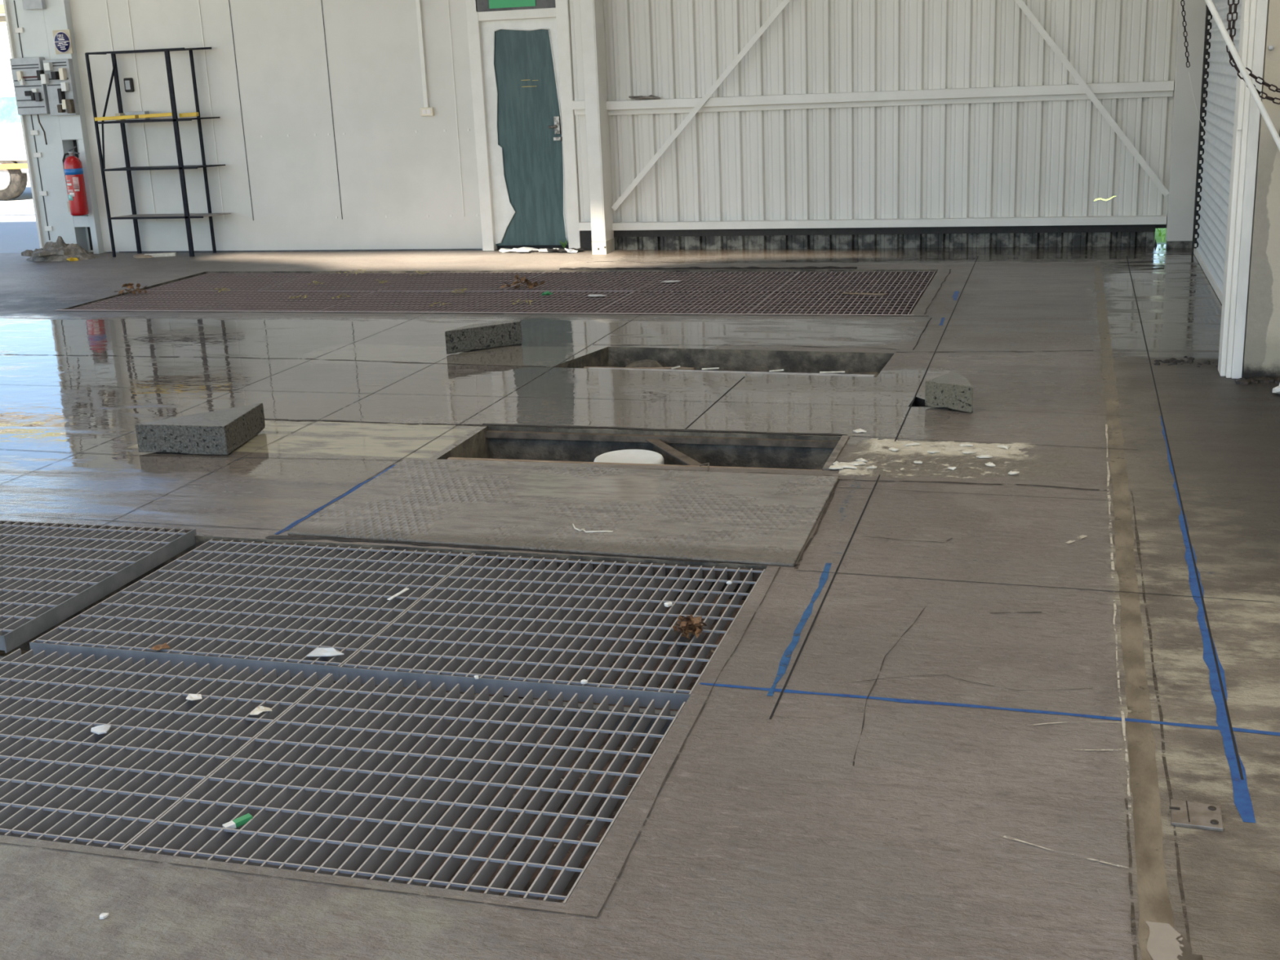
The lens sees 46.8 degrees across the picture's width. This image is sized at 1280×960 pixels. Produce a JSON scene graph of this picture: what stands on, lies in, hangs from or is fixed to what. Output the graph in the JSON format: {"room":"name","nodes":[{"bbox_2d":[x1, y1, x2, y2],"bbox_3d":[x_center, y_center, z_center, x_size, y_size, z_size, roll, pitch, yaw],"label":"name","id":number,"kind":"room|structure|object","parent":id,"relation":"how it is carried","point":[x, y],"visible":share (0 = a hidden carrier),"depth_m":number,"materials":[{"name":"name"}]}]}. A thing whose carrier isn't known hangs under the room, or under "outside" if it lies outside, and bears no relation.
{"room":"industrial workshop","nodes":[
{"label":"industrial workshop","id":0,"kind":"room"},
{"bbox_2d":[2,0,108,253],"bbox_3d":[-6.114,-3.797,15.557,0.700,2.800,0.360,2,16,16],"label":"wall","id":1,"kind":"structure","parent":0,"point":[30,24],"depth_m":15.52,"materials":[{"name":"metal"}]},
{"bbox_2d":[9,57,79,144],"bbox_3d":[-6.163,-3.928,15.333,0.690,0.881,0.130,2,16,16],"label":"electrical panel","id":2,"kind":"object","parent":1,"relation":"attached to","point":[42,86],"visible":1,"depth_m":15.27,"materials":[{"name":"grey plastic"}]},
{"bbox_2d":[52,29,73,54],"bbox_3d":[-5.918,-4.489,15.152,0.200,0.235,0.025,2,16,16],"label":"safety sign","id":3,"kind":"object","parent":1,"relation":"attached to","point":[62,38],"visible":1,"depth_m":15.15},
{"bbox_2d":[62,146,88,215],"bbox_3d":[-5.886,-3.116,15.408,0.183,0.704,0.183,-12,18,-30],"label":"fire extinguisher","id":4,"kind":"object","parent":1,"relation":"attached to","point":[73,166],"visible":1,"depth_m":15.35,"materials":[{"name":"red metal"}]},
{"bbox_2d":[69,0,1206,253],"bbox_3d":[-0.546,-4.571,13.583,11.124,4.905,0.294,2,16,17],"label":"wall","id":5,"kind":"structure","parent":0,"point":[774,124],"depth_m":13.57,"materials":[{"name":"metal"}]},
{"bbox_2d":[123,77,133,92],"bbox_3d":[-5.247,-4.053,15.173,0.100,0.140,0.035,2,16,16],"label":"wall switch","id":6,"kind":"object","parent":5,"relation":"attached to","point":[128,82],"visible":1,"depth_m":15.16,"materials":[{"name":"black plastic"}]},
{"bbox_2d":[415,0,429,107],"bbox_3d":[-2.136,-5.116,13.937,0.040,3.115,0.035,2,16,16],"label":"conduit","id":7,"kind":"object","parent":5,"relation":"attached to","point":[419,11],"visible":1,"depth_m":14.21,"materials":[{"name":"white paint"}]},
{"bbox_2d":[420,106,434,115],"bbox_3d":[-2.067,-3.578,14.361,0.130,0.080,0.049,2,16,16],"label":"power outlet","id":8,"kind":"object","parent":5,"relation":"attached to","point":[429,111],"visible":1,"depth_m":14.34,"materials":[{"name":"beige plastic"}]},
{"bbox_2d":[422,109,431,114],"bbox_3d":[-2.071,-3.571,14.341,0.090,0.040,0.005,2,16,16],"label":"switch","id":9,"kind":"object","parent":8,"relation":"attached to","point":[424,111],"depth_m":14.34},
{"bbox_2d":[465,0,497,250],"bbox_3d":[-1.517,-3.434,14.267,0.120,2.420,0.160,2,16,16],"label":"trim","id":10,"kind":"structure","parent":5,"relation":"attached to","point":[473,24],"depth_m":14.20,"materials":[{"name":"white paint"}]},
{"bbox_2d":[475,0,555,12],"bbox_3d":[-1.133,-4.482,13.797,0.840,0.182,0.088,2,16,16],"label":"exit sign","id":11,"kind":"object","parent":5,"relation":"attached to","point":[482,5],"visible":1,"depth_m":13.79,"materials":[{"name":"green plastic"}]},
{"bbox_2d":[478,7,555,21],"bbox_3d":[-1.125,-4.368,13.876,0.780,0.085,0.160,2,16,16],"label":"trim","id":12,"kind":"structure","parent":5,"relation":"attached to","point":[541,12],"depth_m":13.80,"materials":[{"name":"white paint"}]},
{"bbox_2d":[480,17,568,249],"bbox_3d":[-1.085,-3.307,14.156,0.800,2.200,0.157,2,16,16],"label":"door","id":13,"kind":"structure","parent":5,"relation":"in","point":[521,65],"depth_m":14.15,"materials":[{"name":"green paint"}]},
{"bbox_2d":[555,0,580,248],"bbox_3d":[-0.656,-3.399,14.008,0.120,2.420,0.185,2,16,16],"label":"trim","id":14,"kind":"structure","parent":5,"relation":"attached to","point":[562,10],"depth_m":13.92,"materials":[{"name":"white paint"}]},
{"bbox_2d":[628,94,660,99],"bbox_3d":[0.045,-3.521,13.607,0.282,0.042,0.145,6,18,27],"label":"debris","id":15,"kind":"object","parent":5,"relation":"on","point":[650,97],"visible":1,"depth_m":13.58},
{"bbox_2d":[0,244,1279,959],"bbox_3d":[-4.146,0.652,5.606,23.000,0.558,19.720,2,16,16],"label":"floor","id":16,"kind":"structure","parent":0,"point":[966,721],"depth_m":4.97,"materials":[{"name":"concrete"}]},
{"bbox_2d":[26,235,97,261],"bbox_3d":[-6.029,-2.404,15.345,1.050,0.244,0.460,2,16,16],"label":"rubble heap","id":17,"kind":"object","parent":16,"relation":"on","point":[76,251],"visible":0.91,"depth_m":15.31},
{"bbox_2d":[21,249,32,256],"bbox_3d":[-6.334,-2.348,15.300,0.124,0.071,0.081,2,16,16],"label":"lump","id":18,"kind":"object","parent":17,"relation":"on","point":[28,252],"visible":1,"depth_m":15.27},
{"bbox_2d":[31,247,61,256],"bbox_3d":[-6.097,-2.351,15.246,0.307,0.086,0.229,2,16,16],"label":"lump","id":19,"kind":"object","parent":17,"relation":"on","point":[51,251],"visible":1,"depth_m":15.21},
{"bbox_2d":[57,247,70,255],"bbox_3d":[-5.962,-2.358,15.278,0.146,0.072,0.119,7,18,32],"label":"lump","id":20,"kind":"object","parent":17,"relation":"on","point":[65,251],"visible":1,"depth_m":15.24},
{"bbox_2d":[66,257,78,261],"bbox_3d":[-5.836,-2.276,15.199,0.111,0.045,0.121,-8,17,-20],"label":"rag","id":21,"kind":"object","parent":16,"relation":"on","point":[71,259],"visible":1,"depth_m":15.18,"materials":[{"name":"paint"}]},
{"bbox_2d":[0,520,196,653],"bbox_3d":[-2.405,0.356,5.410,1.074,0.058,1.140,2,16,15],"label":"floor grate","id":22,"kind":"object","parent":16,"relation":"on","point":[50,572],"visible":1,"depth_m":5.45,"materials":[{"name":"metal"}]},
{"bbox_2d":[99,912,109,919],"bbox_3d":[-1.143,0.927,3.148,0.016,0.007,0.019,2,16,16],"label":"white fleck","id":23,"kind":"object","parent":16,"relation":"on","point":[104,915],"visible":1,"depth_m":3.15,"materials":[{"name":"paper"}]},
{"bbox_2d":[133,253,151,257],"bbox_3d":[-5.119,-2.308,15.230,0.241,0.030,0.114,2,16,16],"label":"timber offcut","id":24,"kind":"object","parent":16,"relation":"on","point":[140,255],"visible":1,"depth_m":15.18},
{"bbox_2d":[84,47,231,257],"bbox_3d":[-4.877,-3.322,15.075,1.263,2.045,0.314,2,16,16],"label":"metal rack","id":25,"kind":"object","parent":16,"relation":"on","point":[175,119],"visible":1,"depth_m":15.05,"materials":[{"name":"metal"}]},
{"bbox_2d":[115,113,125,120],"bbox_3d":[-5.330,-3.724,15.162,0.060,0.071,0.080,2,16,16],"label":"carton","id":26,"kind":"object","parent":25,"relation":"on","point":[116,114],"visible":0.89,"depth_m":15.13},
{"bbox_2d":[94,112,172,120],"bbox_3d":[-5.091,-3.665,14.912,0.883,0.055,0.076,1,16,13],"label":"spirit level","id":27,"kind":"object","parent":25,"relation":"on","point":[164,114],"visible":1,"depth_m":14.89,"materials":[{"name":"yellow paint"}]},
{"bbox_2d":[124,111,150,119],"bbox_3d":[-5.133,-3.721,15.104,0.230,0.081,0.080,2,16,16],"label":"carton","id":28,"kind":"object","parent":25,"relation":"on","point":[140,112],"visible":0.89,"depth_m":15.06,"materials":[{"name":"grey cardboard"}]},
{"bbox_2d":[106,116,220,121],"bbox_3d":[-4.878,-3.647,14.979,1.235,0.013,0.290,2,16,16],"label":"shelf","id":29,"kind":"object","parent":25,"relation":"attached to","point":[174,118],"depth_m":14.83,"materials":[{"name":"black metal"}]},
{"bbox_2d":[111,164,225,168],"bbox_3d":[-4.858,-3.194,15.107,1.235,0.011,0.290,2,16,16],"label":"shelf","id":30,"kind":"object","parent":25,"relation":"attached to","point":[127,166],"depth_m":15.02,"materials":[{"name":"black metal"}]},
{"bbox_2d":[115,213,231,217],"bbox_3d":[-4.838,-2.724,15.239,1.235,0.012,0.290,2,16,16],"label":"shelf","id":31,"kind":"object","parent":25,"relation":"attached to","point":[134,215],"depth_m":15.19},
{"bbox_2d":[178,111,199,117],"bbox_3d":[-4.523,-3.662,14.826,0.183,0.045,0.060,-1,16,7],"label":"bar","id":32,"kind":"object","parent":25,"relation":"on","point":[196,113],"visible":1,"depth_m":14.80,"materials":[{"name":"paint"}]},
{"bbox_2d":[144,252,176,257],"bbox_3d":[-4.938,-2.317,15.226,0.315,0.034,0.041,-4,16,-4],"label":"timber offcut","id":33,"kind":"object","parent":16,"relation":"on","point":[170,254],"visible":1,"depth_m":15.21,"materials":[{"name":"paint"}]},
{"bbox_2d":[70,290,255,310],"bbox_3d":[-3.938,-1.460,12.198,1.111,0.049,1.055,2,16,16],"label":"floor grate","id":34,"kind":"object","parent":16,"relation":"in","point":[152,300],"visible":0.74,"depth_m":12.19,"materials":[{"name":"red metal"}]},
{"bbox_2d":[114,283,146,295],"bbox_3d":[-4.328,-1.632,12.576,0.234,0.120,0.291,-12,18,-29],"label":"clump","id":35,"kind":"object","parent":34,"relation":"on","point":[130,286],"visible":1,"depth_m":12.57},
{"bbox_2d":[0,648,330,849],"bbox_3d":[-1.589,0.718,4.075,1.095,0.047,1.042,2,16,16],"label":"floor grate","id":36,"kind":"object","parent":16,"relation":"on","point":[61,780],"visible":0.88,"depth_m":4.07,"materials":[{"name":"metal"}]},
{"bbox_2d":[90,724,111,734],"bbox_3d":[-1.482,0.685,4.066,0.054,0.006,0.051,-9,17,-23],"label":"scrap","id":37,"kind":"object","parent":36,"relation":"on","point":[101,729],"visible":1,"depth_m":4.06,"materials":[{"name":"paper"}]},
{"bbox_2d":[186,693,201,700],"bbox_3d":[-1.280,0.625,4.251,0.046,0.006,0.043,-2,16,1],"label":"paper scrap","id":38,"kind":"object","parent":36,"relation":"on","point":[190,696],"visible":1,"depth_m":4.25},
{"bbox_2d":[249,706,271,715],"bbox_3d":[-1.060,0.644,4.140,0.056,0.010,0.055,2,16,16],"label":"scrap","id":39,"kind":"object","parent":36,"relation":"on","point":[259,709],"visible":1,"depth_m":4.15,"materials":[{"name":"paper"}]},
{"bbox_2d":[135,403,265,454],"bbox_3d":[-2.115,-0.258,7.255,0.478,0.142,0.506,2,16,16],"label":"concrete block","id":40,"kind":"object","parent":16,"relation":"on","point":[220,432],"visible":1,"depth_m":7.06,"materials":[{"name":"concrete"}]},
{"bbox_2d":[29,538,474,681],"bbox_3d":[-1.284,0.414,5.100,1.096,0.058,1.085,2,16,16],"label":"floor grate","id":41,"kind":"object","parent":16,"relation":"on","point":[255,606],"depth_m":5.00,"materials":[{"name":"metal"}]},
{"bbox_2d":[150,643,170,650],"bbox_3d":[-1.505,0.523,4.630,0.049,0.015,0.045,10,20,38],"label":"leaf","id":42,"kind":"object","parent":41,"relation":"on","point":[165,646],"visible":1,"depth_m":4.63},
{"bbox_2d":[306,647,343,656],"bbox_3d":[-0.960,0.525,4.538,0.112,0.016,0.054,-1,16,6],"label":"wedge","id":43,"kind":"object","parent":41,"relation":"on","point":[319,651],"visible":1,"depth_m":4.53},
{"bbox_2d":[191,290,374,311],"bbox_3d":[-2.865,-1.416,11.891,1.111,0.050,1.055,2,16,16],"label":"floor grate","id":44,"kind":"object","parent":16,"relation":"in","point":[255,300],"visible":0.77,"depth_m":11.90,"materials":[{"name":"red metal"}]},
{"bbox_2d":[257,272,426,291],"bbox_3d":[-2.568,-1.708,12.888,1.111,0.050,1.055,2,16,16],"label":"floor grate","id":45,"kind":"object","parent":16,"relation":"in","point":[334,282],"visible":0.81,"depth_m":12.85,"materials":[{"name":"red metal"}]},
{"bbox_2d":[121,673,685,902],"bbox_3d":[-0.538,0.759,3.775,1.088,0.047,1.042,2,16,16],"label":"floor grate","id":46,"kind":"object","parent":16,"relation":"in","point":[329,786],"visible":0.85,"depth_m":3.71,"materials":[{"name":"metal"}]},
{"bbox_2d":[222,813,253,828],"bbox_3d":[-0.964,0.821,3.542,0.069,0.018,0.020,-14,19,-36],"label":"fragment","id":47,"kind":"object","parent":46,"relation":"in","point":[243,820],"visible":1,"depth_m":3.54,"materials":[{"name":"green plastic"}]},
{"bbox_2d":[320,291,499,311],"bbox_3d":[-1.791,-1.374,11.585,1.111,0.050,1.055,2,16,16],"label":"floor grate","id":48,"kind":"object","parent":16,"relation":"in","point":[388,301],"visible":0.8,"depth_m":11.62,"materials":[{"name":"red metal"}]},
{"bbox_2d":[377,271,545,291],"bbox_3d":[-1.496,-1.671,12.582,1.112,0.049,1.055,2,16,16],"label":"floor grate","id":49,"kind":"object","parent":16,"relation":"in","point":[428,282],"visible":0.8,"depth_m":12.56,"materials":[{"name":"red metal"}]},
{"bbox_2d":[444,320,522,354],"bbox_3d":[-1.007,-0.916,9.419,0.553,0.147,0.128,-11,18,-28],"label":"concrete block","id":50,"kind":"object","parent":16,"relation":"on","point":[489,335],"visible":1,"depth_m":9.36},
{"bbox_2d":[498,248,518,252],"bbox_3d":[-1.263,-2.237,14.375,0.206,0.036,0.152,2,16,16],"label":"scrap","id":51,"kind":"object","parent":16,"relation":"on","point":[501,250],"visible":1,"depth_m":14.35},
{"bbox_2d":[515,247,541,252],"bbox_3d":[-1.077,-2.223,14.286,0.334,0.041,0.189,-3,16,-1],"label":"scrap","id":52,"kind":"object","parent":16,"relation":"on","point":[521,249],"visible":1,"depth_m":14.28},
{"bbox_2d":[453,291,633,312],"bbox_3d":[-0.720,-1.337,11.279,1.112,0.050,1.055,2,16,16],"label":"floor grate","id":53,"kind":"object","parent":16,"relation":"in","point":[558,301],"visible":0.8,"depth_m":11.29,"materials":[{"name":"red metal"}]},
{"bbox_2d":[541,290,552,295],"bbox_3d":[-0.730,-1.458,11.522,0.076,0.036,0.068,2,16,16],"label":"wrapper","id":54,"kind":"object","parent":53,"relation":"on","point":[545,293],"visible":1,"depth_m":11.53,"materials":[{"name":"plastic"}]},
{"bbox_2d":[338,553,765,709],"bbox_3d":[-0.233,0.459,4.802,1.089,0.049,1.085,2,16,16],"label":"floor grate","id":55,"kind":"object","parent":16,"relation":"in","point":[500,620],"visible":0.91,"depth_m":4.71,"materials":[{"name":"metal"}]},
{"bbox_2d":[664,601,672,607],"bbox_3d":[0.095,0.404,4.817,0.030,0.011,0.022,-10,17,-24],"label":"white fleck","id":56,"kind":"object","parent":55,"relation":"on","point":[668,604],"visible":1,"depth_m":4.81,"materials":[{"name":"paper"}]},
{"bbox_2d":[672,613,706,638],"bbox_3d":[0.155,0.446,4.566,0.104,0.073,0.114,-15,20,-37],"label":"clump","id":57,"kind":"object","parent":55,"relation":"on","point":[691,624],"visible":1,"depth_m":4.55,"materials":[{"name":"brown plant"}]},
{"bbox_2d":[360,590,744,902],"bbox_3d":[-0.400,0.702,4.335,1.100,0.092,2.160,2,16,16],"label":"pit","id":58,"kind":"object","parent":16,"relation":"on","point":[576,874],"visible":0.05,"depth_m":3.91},
{"bbox_2d":[375,590,719,902],"bbox_3d":[-0.256,0.665,4.241,0.750,0.073,2.070,2,16,16],"label":"leaf litter","id":59,"kind":"object","parent":58,"relation":"on","point":[712,651],"visible":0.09,"depth_m":3.87,"materials":[{"name":"plant"}]},
{"bbox_2d":[546,248,565,253],"bbox_3d":[-0.784,-2.198,14.153,0.233,0.040,0.091,2,16,16],"label":"rag","id":60,"kind":"object","parent":16,"relation":"on","point":[548,250],"visible":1,"depth_m":14.14,"materials":[{"name":"grey fabric"}]},
{"bbox_2d":[287,460,838,566],"bbox_3d":[-0.272,0.105,5.934,2.005,0.012,1.145,2,16,16],"label":"floor plate","id":61,"kind":"object","parent":16,"relation":"on","point":[743,517],"visible":1,"depth_m":5.85,"materials":[{"name":"metal"}]},
{"bbox_2d":[572,523,613,532],"bbox_3d":[-0.197,0.185,5.597,0.194,0.011,0.062,9,19,35],"label":"string","id":62,"kind":"object","parent":61,"relation":"on","point":[582,529],"visible":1,"depth_m":5.57,"materials":[{"name":"paint"}]},
{"bbox_2d":[560,239,568,248],"bbox_3d":[-0.736,-2.272,14.247,0.092,0.091,0.035,0,16,8],"label":"weed","id":63,"kind":"object","parent":16,"relation":"on","point":[563,244],"visible":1,"depth_m":14.25,"materials":[{"name":"green plant"}]},
{"bbox_2d":[564,248,577,253],"bbox_3d":[-0.657,-2.190,14.097,0.135,0.045,0.085,2,16,16],"label":"paper scrap","id":64,"kind":"object","parent":16,"relation":"on","point":[566,249],"visible":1,"depth_m":14.07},
{"bbox_2d":[559,247,584,252],"bbox_3d":[-0.679,-2.207,14.185,0.287,0.033,0.189,13,22,43],"label":"scrap","id":65,"kind":"object","parent":16,"relation":"on","point":[581,248],"visible":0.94,"depth_m":14.14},
{"bbox_2d":[503,271,669,291],"bbox_3d":[-0.423,-1.633,12.275,1.111,0.050,1.055,2,16,16],"label":"floor grate","id":66,"kind":"object","parent":16,"relation":"in","point":[624,281],"visible":0.78,"depth_m":12.24,"materials":[{"name":"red metal"}]},
{"bbox_2d":[499,274,545,288],"bbox_3d":[-0.947,-1.599,11.950,0.372,0.112,0.190,2,16,16],"label":"clump","id":67,"kind":"object","parent":66,"relation":"on","point":[530,284],"visible":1,"depth_m":11.94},
{"bbox_2d":[579,0,614,254],"bbox_3d":[-0.446,-4.512,13.350,0.139,4.900,0.281,2,16,16],"label":"steel column","id":68,"kind":"structure","parent":16,"relation":"on","point":[592,15],"depth_m":13.60,"materials":[{"name":"metal"}]},
{"bbox_2d":[593,448,663,464],"bbox_3d":[-0.045,0.075,6.895,0.326,0.372,0.326,2,16,16],"label":"cap","id":69,"kind":"object","parent":16,"relation":"on","point":[632,455],"visible":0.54,"depth_m":6.85,"materials":[{"name":"white plastic"}]},
{"bbox_2d":[447,457,820,470],"bbox_3d":[-0.051,-0.049,6.568,1.730,0.047,0.030,2,16,16],"label":"ledge","id":70,"kind":"object","parent":16,"relation":"attached to","point":[449,458],"visible":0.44,"depth_m":6.61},
{"bbox_2d":[583,366,694,369],"bbox_3d":[-0.011,-0.649,8.646,0.668,0.016,0.078,1,16,13],"label":"batten","id":71,"kind":"object","parent":16,"relation":"on","point":[666,368],"visible":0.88,"depth_m":8.62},
{"bbox_2d":[645,439,704,466],"bbox_3d":[0.185,-0.083,6.790,0.050,0.063,0.793,-8,17,-20],"label":"iron","id":72,"kind":"object","parent":16,"relation":"on","point":[668,451],"visible":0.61,"depth_m":6.89,"materials":[{"name":"metal"}]},
{"bbox_2d":[596,290,775,313],"bbox_3d":[0.357,-1.301,10.970,1.111,0.049,1.055,2,16,16],"label":"floor grate","id":73,"kind":"object","parent":16,"relation":"in","point":[637,301],"visible":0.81,"depth_m":10.99,"materials":[{"name":"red metal"}]},
{"bbox_2d":[559,266,857,270],"bbox_3d":[0.547,-1.808,12.598,2.600,0.023,0.075,2,16,16],"label":"strip","id":74,"kind":"object","parent":16,"relation":"on","point":[751,267],"visible":1,"depth_m":12.55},
{"bbox_2d":[637,271,799,290],"bbox_3d":[0.651,-1.589,11.967,1.111,0.050,1.055,2,16,16],"label":"floor grate","id":75,"kind":"object","parent":16,"relation":"in","point":[688,281],"visible":0.78,"depth_m":11.98,"materials":[{"name":"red metal"}]},
{"bbox_2d":[625,359,879,377],"bbox_3d":[0.611,-0.545,8.838,1.680,0.268,0.380,2,16,16],"label":"earth","id":76,"kind":"object","parent":16,"relation":"in","point":[645,362],"visible":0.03,"depth_m":9.13,"materials":[{"name":"soil"}]},
{"bbox_2d":[671,365,844,373],"bbox_3d":[0.665,-0.628,8.420,1.016,0.012,0.047,3,17,19],"label":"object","id":77,"kind":"object","parent":16,"relation":"on","point":[677,366],"visible":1,"depth_m":8.37,"materials":[{"name":"paint"}]},
{"bbox_2d":[748,290,923,314],"bbox_3d":[1.428,-1.261,10.664,1.111,0.049,1.055,2,17,16],"label":"floor grate","id":78,"kind":"object","parent":16,"relation":"in","point":[814,302],"visible":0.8,"depth_m":10.73,"materials":[{"name":"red metal"}]},
{"bbox_2d":[841,292,885,295],"bbox_3d":[1.653,-1.376,10.918,0.326,0.004,0.050,5,18,26],"label":"timber sliver","id":79,"kind":"object","parent":78,"relation":"on","point":[843,292],"visible":1,"depth_m":10.91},
{"bbox_2d":[828,465,843,469],"bbox_3d":[0.840,-0.056,6.316,0.059,0.011,0.045,2,16,16],"label":"flake","id":80,"kind":"object","parent":16,"relation":"on","point":[832,467],"visible":1,"depth_m":6.30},
{"bbox_2d":[777,271,935,297],"bbox_3d":[1.722,-1.548,11.662,1.112,0.051,1.055,2,16,16],"label":"floor grate","id":81,"kind":"object","parent":16,"relation":"in","point":[802,281],"visible":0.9,"depth_m":11.72,"materials":[{"name":"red metal"}]},
{"bbox_2d":[853,428,866,432],"bbox_3d":[1.028,-0.233,6.932,0.061,0.013,0.042,-2,16,0],"label":"flake","id":82,"kind":"object","parent":16,"relation":"on","point":[859,430],"visible":1,"depth_m":6.92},
{"bbox_2d":[924,371,973,413],"bbox_3d":[1.603,-0.437,7.344,0.264,0.132,0.281,11,21,40],"label":"concrete block","id":83,"kind":"object","parent":16,"relation":"on","point":[952,390],"visible":1,"depth_m":7.26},
{"bbox_2d":[838,438,1084,480],"bbox_3d":[1.418,-0.095,6.384,1.100,0.021,0.690,2,16,16],"label":"broken screed","id":84,"kind":"object","parent":16,"relation":"on","point":[900,464],"visible":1,"depth_m":6.35,"materials":[{"name":"paint"}]},
{"bbox_2d":[834,462,857,468],"bbox_3d":[0.876,-0.064,6.337,0.115,0.013,0.068,2,16,16],"label":"flake","id":85,"kind":"object","parent":84,"relation":"on","point":[840,464],"visible":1,"depth_m":6.32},
{"bbox_2d":[845,461,866,465],"bbox_3d":[0.927,-0.073,6.361,0.078,0.013,0.051,-9,17,-21],"label":"flake","id":86,"kind":"object","parent":84,"relation":"on","point":[855,463],"visible":1,"depth_m":6.35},
{"bbox_2d":[903,442,919,445],"bbox_3d":[1.217,-0.164,6.638,0.068,0.014,0.034,-5,16,-8],"label":"flake","id":87,"kind":"object","parent":84,"relation":"on","point":[908,443],"visible":1,"depth_m":6.63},
{"bbox_2d":[959,442,973,446],"bbox_3d":[1.453,-0.158,6.586,0.059,0.011,0.042,2,16,16],"label":"flake","id":88,"kind":"object","parent":84,"relation":"on","point":[962,444],"visible":1,"depth_m":6.58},
{"bbox_2d":[961,449,976,453],"bbox_3d":[1.437,-0.125,6.473,0.056,0.011,0.044,-7,16,-15],"label":"flake","id":89,"kind":"object","parent":84,"relation":"on","point":[967,451],"visible":1,"depth_m":6.46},
{"bbox_2d":[976,454,992,457],"bbox_3d":[1.488,-0.105,6.387,0.068,0.014,0.032,2,16,16],"label":"flake","id":90,"kind":"object","parent":84,"relation":"on","point":[981,455],"visible":1,"depth_m":6.38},
{"bbox_2d":[997,444,1011,448],"bbox_3d":[1.605,-0.147,6.521,0.060,0.013,0.044,2,16,16],"label":"flake","id":91,"kind":"object","parent":84,"relation":"on","point":[999,446],"visible":1,"depth_m":6.52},
{"bbox_2d":[1153,355,1217,367],"bbox_3d":[2.999,-0.656,8.145,0.328,0.014,0.287,2,16,16],"label":"dirt","id":92,"kind":"object","parent":16,"relation":"on","point":[1190,358],"visible":1,"depth_m":8.13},
{"bbox_2d":[1168,799,1223,831],"bbox_3d":[1.265,0.761,3.365,0.113,0.012,0.121,2,16,16],"label":"steel plate","id":93,"kind":"object","parent":16,"relation":"on","point":[1183,813],"visible":1,"depth_m":3.35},
{"bbox_2d":[1217,0,1268,378],"bbox_3d":[3.008,-2.865,7.144,0.100,4.800,0.215,2,16,16],"label":"post","id":94,"kind":"object","parent":16,"relation":"on","point":[1253,24],"visible":0.93,"depth_m":7.47,"materials":[{"name":"metal"}]},
{"bbox_2d":[1235,376,1279,385],"bbox_3d":[3.521,-0.503,7.499,0.940,0.026,0.176,2,16,16],"label":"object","id":95,"kind":"object","parent":16,"relation":"on","point":[1256,380],"visible":1,"depth_m":7.57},
{"bbox_2d":[1272,383,1279,394],"bbox_3d":[3.185,-0.448,7.296,0.120,0.052,0.098,2,16,16],"label":"wrapper","id":96,"kind":"object","parent":16,"relation":"on","point":[1277,389],"visible":1,"depth_m":7.27,"materials":[{"name":"plastic"}]},
{"bbox_2d":[1204,0,1279,151],"bbox_3d":[2.772,-2.177,6.936,0.705,1.560,0.028,2,16,16],"label":"pole","id":97,"kind":"object","parent":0,"point":[1210,3],"visible":1,"depth_m":6.98,"materials":[{"name":"white plastic"}]},
{"bbox_2d":[1241,0,1279,378],"bbox_3d":[5.515,-2.816,6.401,5.121,4.900,0.240,2,16,16],"label":"wall","id":98,"kind":"structure","parent":0,"point":[1261,353],"depth_m":7.45,"materials":[{"name":"paint"}]},
{"bbox_2d":[1226,0,1279,104],"bbox_3d":[2.989,-2.526,6.932,0.424,1.544,0.030,2,16,16],"label":"pull chain","id":99,"kind":"object","parent":98,"relation":"hanging from","point":[1236,68],"visible":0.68,"depth_m":7.11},
{"bbox_2d":[1228,0,1279,92],"bbox_3d":[2.995,-2.543,6.893,0.410,1.492,0.029,2,16,16],"label":"pull chain","id":100,"kind":"object","parent":98,"relation":"hanging from","point":[1251,74],"visible":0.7,"depth_m":7.07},
{"bbox_3d":[3.958,-3.618,9.493,0.070,4.900,5.250,2,16,16],"label":"wall","id":101,"kind":"structure","parent":0,"visible":0},
{"bbox_2d":[1191,0,1241,303],"bbox_3d":[3.869,-3.549,9.437,0.064,4.805,4.860,2,16,16],"label":"door","id":102,"kind":"structure","parent":101,"relation":"in","point":[1217,115],"depth_m":10.97,"materials":[{"name":"white paint"}]},
{"bbox_2d":[1180,0,1208,146],"bbox_3d":[4.183,-3.554,11.258,0.385,2.005,0.035,3,16,17],"label":"hanging chain","id":103,"kind":"object","parent":102,"relation":"hanging from","point":[1183,7],"visible":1,"depth_m":11.32,"materials":[{"name":"black metal"}]},
{"bbox_2d":[1202,4,1209,105],"bbox_3d":[4.448,-3.658,11.585,0.059,1.398,0.030,2,16,16],"label":"chain","id":104,"kind":"object","parent":102,"relation":"hanging from","point":[1206,5],"visible":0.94,"depth_m":11.67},
{"label":"outside","id":105,"kind":"structure","parent":0,"visible":0},
{"bbox_2d":[0,173,1166,253],"bbox_3d":[19.246,-17.331,65.055,400.000,0.001,380.000,2,16,16],"label":"ground","id":106,"kind":"structure","parent":105,"point":[18,225],"depth_m":19.41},
{"bbox_2d":[0,4,6,25],"bbox_3d":[-12.336,-4.729,19.938,13.000,2.740,0.200,2,16,16],"label":"awning","id":107,"kind":"object","parent":106,"relation":"on","point":[2,19],"visible":0.02,"depth_m":18.27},
{"bbox_2d":[0,83,28,199],"bbox_3d":[-11.187,-5.725,24.918,5.200,1.870,1.840,2,16,16],"label":"utility truck","id":108,"kind":"object","parent":106,"relation":"on","point":[14,170],"visible":0.24,"depth_m":23.76,"materials":[{"name":"white paint"}]},
{"bbox_2d":[1155,227,1166,242],"bbox_3d":[4.722,-2.317,13.348,1.096,0.369,0.796,2,16,16],"label":"grass tuft","id":109,"kind":"object","parent":106,"relation":"on","point":[1163,233],"visible":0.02,"depth_m":13.18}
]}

